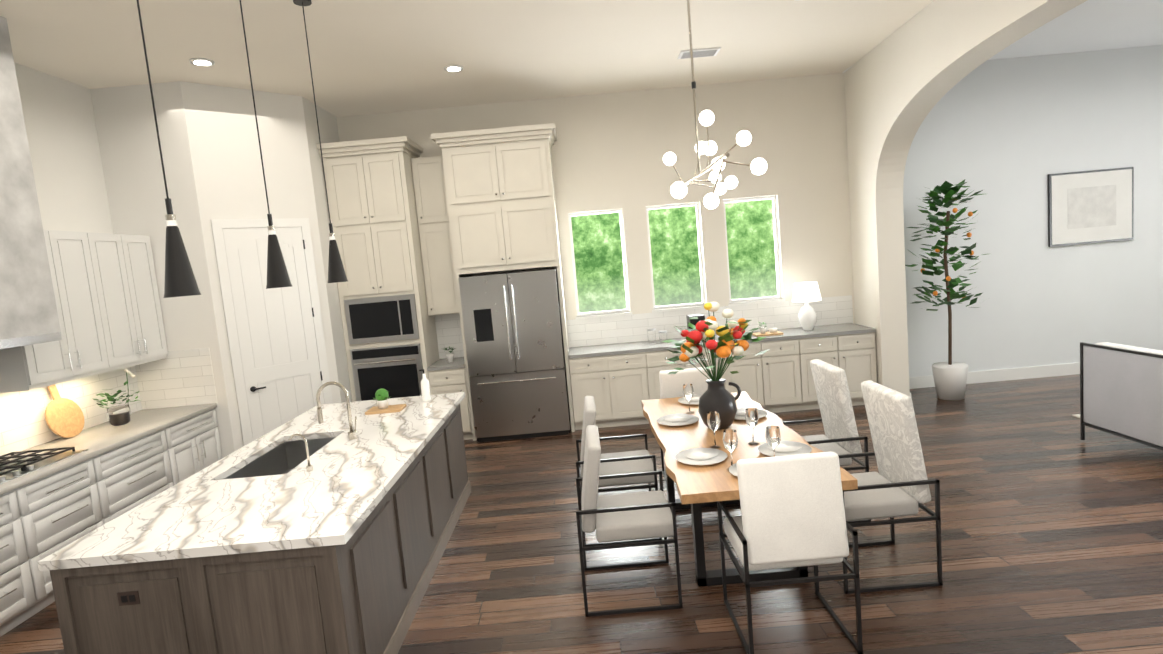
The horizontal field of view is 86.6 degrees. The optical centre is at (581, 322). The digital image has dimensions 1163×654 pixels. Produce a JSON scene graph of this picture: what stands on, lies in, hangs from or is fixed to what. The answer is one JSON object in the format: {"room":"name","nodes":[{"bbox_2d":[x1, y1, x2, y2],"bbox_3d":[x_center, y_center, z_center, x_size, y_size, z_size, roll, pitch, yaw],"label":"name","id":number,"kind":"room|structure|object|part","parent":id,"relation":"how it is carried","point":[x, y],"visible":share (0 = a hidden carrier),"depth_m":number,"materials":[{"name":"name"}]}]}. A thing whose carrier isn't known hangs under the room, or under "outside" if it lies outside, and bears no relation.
{"room":"dining room and kitchen","nodes":[
{"label":"dining room and kitchen","id":0,"kind":"room"},
{"bbox_2d":[14,62,112,233],"bbox_3d":[-4.514,0.122,2.756,0.200,4.000,10.420,-5,6,0],"label":"wall","id":1,"kind":"structure","parent":0,"point":[62,138],"depth_m":5.43,"materials":[{"name":"paint"}]},
{"bbox_2d":[0,16,61,348],"bbox_3d":[-4.173,-0.894,3.733,0.642,2.237,1.260,-5,6,0],"label":"range hood","id":2,"kind":"object","parent":1,"relation":"attached to","point":[28,312],"visible":1,"depth_m":4.22,"materials":[{"name":"paint"}]},
{"bbox_2d":[0,230,119,389],"bbox_3d":[-4.257,-0.136,4.879,0.341,1.160,0.830,-5,6,0],"label":"upper cabinet","id":3,"kind":"object","parent":1,"relation":"attached to","point":[106,294],"depth_m":4.95,"materials":[{"name":"white wood"}]},
{"bbox_2d":[0,366,141,455],"bbox_3d":[-4.372,0.575,4.135,0.006,1.000,3.870,-5,6,0],"label":"wall tiles","id":4,"kind":"structure","parent":1,"relation":"attached to","point":[23,425],"depth_m":5.04,"materials":[{"name":"white tile"}]},
{"bbox_2d":[96,233,167,365],"bbox_3d":[-4.263,-0.206,5.575,0.341,1.160,0.830,-5,6,0],"label":"upper cabinet","id":5,"kind":"object","parent":1,"relation":"attached to","point":[134,308],"depth_m":5.62,"materials":[{"name":"white wood"}]},
{"bbox_2d":[90,81,351,457],"bbox_3d":[-3.633,-0.372,6.871,1.645,4.000,1.750,-5,6,0],"label":"wall","id":6,"kind":"structure","parent":0,"point":[210,148],"depth_m":6.03,"materials":[{"name":"paint"}]},
{"bbox_2d":[135,348,217,409],"bbox_3d":[-3.997,0.562,6.079,0.744,0.570,0.006,-5,6,0],"label":"wall tile","id":7,"kind":"structure","parent":6,"relation":"attached to","point":[179,378],"depth_m":6.08,"materials":[{"name":"white tile"}]},
{"bbox_2d":[211,218,332,445],"bbox_3d":[-3.146,0.278,6.444,0.677,2.704,0.677,-5,6,0],"label":"pantry door","id":8,"kind":"structure","parent":6,"relation":"in","point":[277,347],"depth_m":6.37,"materials":[{"name":"white wood"}]},
{"bbox_2d":[0,374,1162,653],"bbox_3d":[2.862,1.532,2.965,14.850,0.120,10.620,-5,6,0],"label":"floor","id":9,"kind":"structure","parent":0,"point":[1052,532],"depth_m":3.87,"materials":[{"name":"brown wood"}]},
{"bbox_2d":[0,487,43,636],"bbox_3d":[-3.915,1.554,3.639,0.724,0.880,0.672,-5,6,0],"label":"base cabinet","id":10,"kind":"object","parent":9,"relation":"on","point":[20,600],"depth_m":3.89,"materials":[{"name":"white wood"}]},
{"bbox_2d":[20,459,107,607],"bbox_3d":[-3.921,1.489,4.284,0.724,0.880,0.625,-5,6,0],"label":"base cabinet","id":11,"kind":"object","parent":9,"relation":"on","point":[62,508],"depth_m":4.24,"materials":[{"name":"white wood"}]},
{"bbox_2d":[0,403,215,494],"bbox_3d":[-3.955,1.024,4.318,0.741,0.040,3.585,-5,6,0],"label":"countertop","id":12,"kind":"structure","parent":11,"relation":"on","point":[103,437],"depth_m":5.01,"materials":[{"name":"grey stone"}]},
{"bbox_2d":[0,447,87,483],"bbox_3d":[-3.959,1.019,3.952,0.570,0.042,1.310,-5,6,0],"label":"cooktop","id":13,"kind":"object","parent":12,"relation":"in","point":[12,466],"visible":1,"depth_m":4.34,"materials":[{"name":"silver metal"}]},
{"bbox_2d":[45,385,84,437],"bbox_3d":[-4.273,0.726,5.081,0.129,0.451,0.340,-5,6,0],"label":"round board","id":14,"kind":"object","parent":12,"relation":"on","point":[64,417],"visible":0.96,"depth_m":5.07,"materials":[{"name":"brown wood"}]},
{"bbox_2d":[93,369,139,425],"bbox_3d":[-4.101,0.661,5.445,0.396,0.477,0.399,-5,6,0],"label":"potted plant","id":15,"kind":"object","parent":12,"relation":"on","point":[118,415],"visible":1,"depth_m":5.41,"materials":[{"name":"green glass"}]},
{"bbox_2d":[96,427,179,521],"bbox_3d":[-3.928,1.414,5.028,0.724,0.880,0.871,-5,6,0],"label":"base cabinet","id":16,"kind":"object","parent":9,"relation":"on","point":[112,472],"depth_m":4.99,"materials":[{"name":"white wood"}]},
{"bbox_2d":[172,407,222,481],"bbox_3d":[-3.934,1.339,5.769,0.724,0.880,0.760,-5,6,0],"label":"base cabinet","id":17,"kind":"object","parent":9,"relation":"on","point":[198,445],"depth_m":5.77,"materials":[{"name":"white wood"}]},
{"bbox_2d":[50,400,470,653],"bbox_3d":[-1.693,1.307,4.151,1.335,0.880,2.884,-5,6,0],"label":"kitchen island","id":18,"kind":"object","parent":9,"relation":"on","point":[364,595],"depth_m":2.72,"materials":[{"name":"brown wood"}]},
{"bbox_2d":[37,464,404,571],"bbox_3d":[-1.685,0.945,3.126,1.325,0.042,0.940,-5,6,0],"label":"island countertop","id":19,"kind":"structure","parent":18,"relation":"on","point":[286,511],"depth_m":2.95,"materials":[{"name":"white stone"}]},
{"bbox_2d":[177,436,284,483],"bbox_3d":[-2.261,0.902,4.051,0.185,0.042,0.920,-5,6,0],"label":"island countertop","id":20,"kind":"structure","parent":18,"relation":"on","point":[222,467],"depth_m":4.00,"materials":[{"name":"white stone"}]},
{"bbox_2d":[265,392,464,439],"bbox_3d":[-1.702,0.753,5.034,1.325,0.042,1.056,-5,6,0],"label":"island countertop","id":21,"kind":"structure","parent":18,"relation":"on","point":[438,410],"depth_m":4.88,"materials":[{"name":"white stone"}]},
{"bbox_2d":[365,389,406,414],"bbox_3d":[-1.610,0.627,5.055,0.280,0.185,0.200,-5,6,0],"label":"cutting board","id":22,"kind":"object","parent":21,"relation":"on","point":[382,397],"visible":1,"depth_m":5.02,"materials":[{"name":"brown wood"}]},
{"bbox_2d":[419,369,430,401],"bbox_3d":[-1.337,0.534,5.279,0.074,0.277,0.074,-5,6,0],"label":"soap bottle","id":23,"kind":"object","parent":21,"relation":"on","point":[425,390],"visible":1,"depth_m":5.26,"materials":[{"name":"white plastic"}]},
{"bbox_2d":[289,424,440,471],"bbox_3d":[-1.377,0.824,4.051,0.690,0.042,0.920,-5,6,0],"label":"island countertop","id":24,"kind":"structure","parent":18,"relation":"on","point":[402,443],"depth_m":3.99,"materials":[{"name":"white stone"}]},
{"bbox_2d":[288,434,312,471],"bbox_3d":[-1.639,0.756,3.600,0.118,0.227,0.036,-5,6,0],"label":"faucet","id":25,"kind":"object","parent":24,"relation":"on","point":[309,467],"visible":1,"depth_m":3.59,"materials":[{"name":"silver metal"}]},
{"bbox_2d":[316,381,356,439],"bbox_3d":[-1.688,0.602,4.252,0.243,0.411,0.103,-5,6,0],"label":"faucet","id":26,"kind":"object","parent":24,"relation":"on","point":[352,434],"visible":1,"depth_m":4.22,"materials":[{"name":"silver metal"}]},
{"bbox_2d":[316,136,438,401],"bbox_3d":[-2.292,-0.311,7.391,1.003,3.540,0.739,-5,6,0],"label":"tall cabinet","id":27,"kind":"object","parent":9,"relation":"on","point":[390,334],"visible":0.81,"depth_m":7.09,"materials":[{"name":"white wood"}]},
{"bbox_2d":[427,357,472,439],"bbox_3d":[-1.544,0.930,7.549,0.436,0.920,0.687,-5,6,0],"label":"base cabinet","id":28,"kind":"object","parent":9,"relation":"on","point":[445,376],"visible":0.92,"depth_m":7.22,"materials":[{"name":"white wood"}]},
{"bbox_2d":[444,346,455,361],"bbox_3d":[-1.598,0.381,7.469,0.185,0.190,0.170,-5,6,0],"label":"plant","id":29,"kind":"object","parent":28,"relation":"on","point":[450,356],"visible":1,"depth_m":7.45,"materials":[{"name":"green plant"}]},
{"bbox_2d":[459,268,570,441],"bbox_3d":[-0.766,0.362,7.432,1.100,1.926,0.809,-5,6,0],"label":"fridge","id":30,"kind":"object","parent":9,"relation":"on","point":[513,331],"visible":1,"depth_m":7.09,"materials":[{"name":"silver metal"}]},
{"bbox_2d":[576,396,661,545],"bbox_3d":[0.247,1.048,4.561,0.555,0.970,0.542,-5,6,0],"label":"chair","id":31,"kind":"object","parent":9,"relation":"on","point":[626,462],"visible":0.56,"depth_m":4.34,"materials":[{"name":"fabric"}]},
{"bbox_2d":[576,425,682,616],"bbox_3d":[0.254,1.133,3.716,0.555,0.970,0.542,-5,6,0],"label":"chair","id":32,"kind":"object","parent":9,"relation":"on","point":[629,516],"visible":1,"depth_m":3.49,"materials":[{"name":"fabric"}]},
{"bbox_2d":[659,367,713,480],"bbox_3d":[0.974,0.903,5.360,0.542,0.970,0.555,-5,6,0],"label":"chair","id":33,"kind":"object","parent":9,"relation":"on","point":[671,385],"visible":0.15,"depth_m":5.45,"materials":[{"name":"fabric"}]},
{"bbox_2d":[568,323,876,429],"bbox_3d":[1.675,0.648,7.547,3.594,0.920,0.681,-5,6,0],"label":"base cabinet","id":34,"kind":"object","parent":9,"relation":"on","point":[618,382],"depth_m":7.24,"materials":[{"name":"white wood"}]},
{"bbox_2d":[647,328,655,343],"bbox_3d":[0.858,0.163,7.553,0.100,0.180,0.100,-7,6,-15],"label":"canister","id":35,"kind":"object","parent":34,"relation":"on","point":[651,334],"depth_m":7.51,"materials":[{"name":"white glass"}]},
{"bbox_2d":[659,330,666,342],"bbox_3d":[0.999,0.170,7.556,0.100,0.140,0.100,-7,6,-15],"label":"canister","id":36,"kind":"object","parent":34,"relation":"on","point":[662,334],"depth_m":7.51,"materials":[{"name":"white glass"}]},
{"bbox_2d":[686,314,704,331],"bbox_3d":[1.401,0.056,7.538,0.180,0.300,0.240,-5,6,0],"label":"coffee maker","id":37,"kind":"object","parent":34,"relation":"on","point":[701,317],"visible":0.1,"depth_m":7.42,"materials":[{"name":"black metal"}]},
{"bbox_2d":[752,322,782,336],"bbox_3d":[2.234,0.059,7.445,0.320,0.169,0.220,-5,6,0],"label":"tray","id":38,"kind":"object","parent":34,"relation":"on","point":[771,332],"visible":1,"depth_m":7.42,"materials":[{"name":"brown wood"}]},
{"bbox_2d":[792,282,821,330],"bbox_3d":[2.734,-0.196,7.484,0.340,0.580,0.340,-5,6,0],"label":"light","id":39,"kind":"object","parent":34,"relation":"on","point":[806,292],"visible":1,"depth_m":7.40,"materials":[{"name":"white ceramic"}]},
{"bbox_2d":[641,391,857,586],"bbox_3d":[0.991,1.116,4.279,0.934,0.763,2.150,-5,6,0],"label":"dining table","id":40,"kind":"object","parent":9,"relation":"on","point":[699,487],"visible":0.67,"depth_m":3.74,"materials":[{"name":"brown wood"}]},
{"bbox_2d":[662,302,769,429],"bbox_3d":[0.941,0.296,4.241,0.742,0.874,0.672,-5,6,0],"label":"vase","id":41,"kind":"object","parent":40,"relation":"on","point":[716,396],"visible":1,"depth_m":4.21,"materials":[{"name":"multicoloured plant"}]},
{"bbox_2d":[657,384,811,476],"bbox_3d":[0.950,0.627,4.229,0.810,0.220,2.015,-5,6,0],"label":"tableware","id":42,"kind":"object","parent":40,"relation":"on","point":[774,445],"visible":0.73,"depth_m":3.71,"materials":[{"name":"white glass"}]},
{"bbox_2d":[717,452,862,653],"bbox_3d":[1.043,1.115,3.206,0.542,0.970,0.555,-5,6,0],"label":"chair","id":43,"kind":"object","parent":9,"relation":"on","point":[792,511],"visible":1,"depth_m":2.97,"materials":[{"name":"fabric"}]},
{"bbox_2d":[783,359,870,522],"bbox_3d":[1.710,0.856,4.555,0.555,1.098,0.542,-5,6,0],"label":"chair","id":44,"kind":"object","parent":9,"relation":"on","point":[841,435],"visible":0.54,"depth_m":4.39,"materials":[{"name":"fabric"}]},
{"bbox_2d":[838,380,942,593],"bbox_3d":[1.718,0.941,3.710,0.555,1.098,0.542,-5,6,0],"label":"dining chair","id":45,"kind":"object","parent":9,"relation":"on","point":[897,485],"visible":0.69,"depth_m":3.50,"materials":[{"name":"fabric"}]},
{"bbox_3d":[1.740,1.179,3.734,0.553,0.618,0.542,-5,6,0],"label":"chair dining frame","id":46,"kind":"part","parent":45,"relation":"part of","materials":[{"name":"black metal"}]},
{"bbox_2d":[905,180,986,399],"bbox_3d":[4.285,-0.370,7.217,0.846,2.545,0.894,-5,6,0],"label":"plant","id":47,"kind":"object","parent":9,"relation":"on","point":[950,378],"visible":1,"depth_m":7.18,"materials":[{"name":"green plant"}]},
{"bbox_2d":[0,0,1162,116],"bbox_3d":[2.504,-2.551,2.552,14.850,0.120,10.620,-5,6,0],"label":"ceiling","id":48,"kind":"structure","parent":0,"point":[374,56],"depth_m":5.58,"materials":[{"name":"paint"}]},
{"bbox_2d":[136,0,200,297],"bbox_3d":[-1.862,-1.108,2.647,0.144,1.998,0.144,-5,6,0],"label":"pendant light","id":49,"kind":"object","parent":48,"relation":"hanging from","point":[180,280],"visible":1,"depth_m":2.69,"materials":[{"name":"black metal"}]},
{"bbox_2d":[189,58,214,65],"bbox_3d":[-3.288,-2.258,5.353,0.190,0.015,0.187,-5,6,0],"label":"recessed light","id":50,"kind":"object","parent":48,"relation":"in","point":[210,62],"depth_m":5.33,"materials":[{"name":"white"}]},
{"bbox_2d":[239,0,291,288],"bbox_3d":[-1.870,-1.198,3.542,0.144,1.998,0.144,-5,6,0],"label":"pendant light","id":51,"kind":"object","parent":48,"relation":"hanging from","point":[277,275],"visible":1,"depth_m":3.59,"materials":[{"name":"black metal"}]},
{"bbox_2d":[293,0,347,282],"bbox_3d":[-1.878,-1.288,4.438,0.144,1.998,0.144,-5,6,0],"label":"pendant light","id":52,"kind":"object","parent":48,"relation":"hanging from","point":[336,272],"visible":1,"depth_m":4.48,"materials":[{"name":"black metal"}]},
{"bbox_2d":[444,65,462,71],"bbox_3d":[-1.263,-2.511,6.100,0.190,0.015,0.187,-5,6,0],"label":"recessed light","id":53,"kind":"object","parent":48,"relation":"in","point":[450,68],"depth_m":6.08,"materials":[{"name":"white"}]},
{"bbox_2d":[678,47,720,58],"bbox_3d":[1.196,-2.744,6.289,0.400,0.018,0.220,-5,6,0],"label":"ceiling vent","id":54,"kind":"object","parent":48,"relation":"in","point":[705,52],"visible":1,"depth_m":6.22,"materials":[{"name":"white metal"}]},
{"bbox_2d":[663,0,766,208],"bbox_3d":[0.785,-1.600,4.019,0.559,1.757,1.526,-4,6,7],"label":"chandelier","id":55,"kind":"object","parent":48,"relation":"hanging from","point":[678,190],"visible":1,"depth_m":3.92,"materials":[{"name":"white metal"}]},
{"bbox_2d":[336,45,1162,376],"bbox_3d":[3.556,-1.101,7.843,12.805,4.000,0.200,-5,6,0],"label":"wall","id":56,"kind":"structure","parent":0,"point":[1006,137],"depth_m":7.67,"materials":[{"name":"beige paint"}]},
{"bbox_2d":[411,156,458,315],"bbox_3d":[-1.717,-1.043,7.505,0.436,1.870,0.377,-5,6,0],"label":"upper cabinet","id":57,"kind":"object","parent":56,"relation":"attached to","point":[428,174],"visible":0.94,"depth_m":7.36,"materials":[{"name":"white wood"}]},
{"bbox_2d":[443,135,558,274],"bbox_3d":[-0.917,-1.367,7.340,1.130,1.475,0.654,-5,6,0],"label":"upper cabinet","id":58,"kind":"object","parent":56,"relation":"attached to","point":[500,191],"depth_m":7.02,"materials":[{"name":"white wood"}]},
{"bbox_2d":[435,295,852,358],"bbox_3d":[0.800,-0.050,7.820,5.278,0.600,0.006,-5,6,0],"label":"wall tile","id":59,"kind":"structure","parent":56,"relation":"attached to","point":[635,327],"depth_m":7.83,"materials":[{"name":"white tile"}]},
{"bbox_2d":[568,195,784,318],"bbox_3d":[1.193,-0.823,7.794,2.660,1.330,0.130,-5,6,0],"label":"kitchen window","id":60,"kind":"structure","parent":56,"relation":"in","point":[778,298],"depth_m":7.80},
{"bbox_2d":[909,362,1079,388],"bbox_3d":[5.793,0.637,7.929,3.850,0.150,0.018,-5,6,0],"label":"baseboard","id":61,"kind":"structure","parent":56,"relation":"attached to","point":[1011,374],"depth_m":7.91,"materials":[{"name":"white wood"}]},
{"bbox_2d":[1048,167,1133,246],"bbox_3d":[6.364,-1.445,7.712,1.050,0.900,0.035,-5,6,0],"label":"framed picture","id":62,"kind":"object","parent":56,"relation":"attached to","point":[1091,206],"visible":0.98,"depth_m":7.70,"materials":[{"name":"white paper"}]},
{"bbox_2d":[844,0,1086,396],"bbox_3d":[3.271,-0.560,2.752,0.336,4.000,10.020,-5,6,3],"label":"wall","id":63,"kind":"structure","parent":0,"point":[903,80],"depth_m":6.73,"materials":[{"name":"beige paint"}]},
{"label":"outside","id":64,"kind":"structure","parent":0,"visible":0},
{"bbox_2d":[571,199,777,312],"bbox_3d":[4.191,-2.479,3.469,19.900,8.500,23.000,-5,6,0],"label":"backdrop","id":65,"kind":"structure","parent":64,"point":[597,243],"depth_m":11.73,"materials":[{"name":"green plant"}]},
{"bbox_3d":[6.900,0.938,4.676,3.800,0.012,3.230,-5,6,0],"label":"living room rug","id":66,"kind":"object","parent":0,"visible":0},
{"bbox_2d":[1080,342,1162,450],"bbox_3d":[4.879,0.618,5.093,0.850,0.885,0.840,-5,6,0],"label":"sofa","id":67,"kind":"object","parent":66,"relation":"on","point":[1121,390],"visible":1,"depth_m":5.08,"materials":[{"name":"fabric"}]}
]}

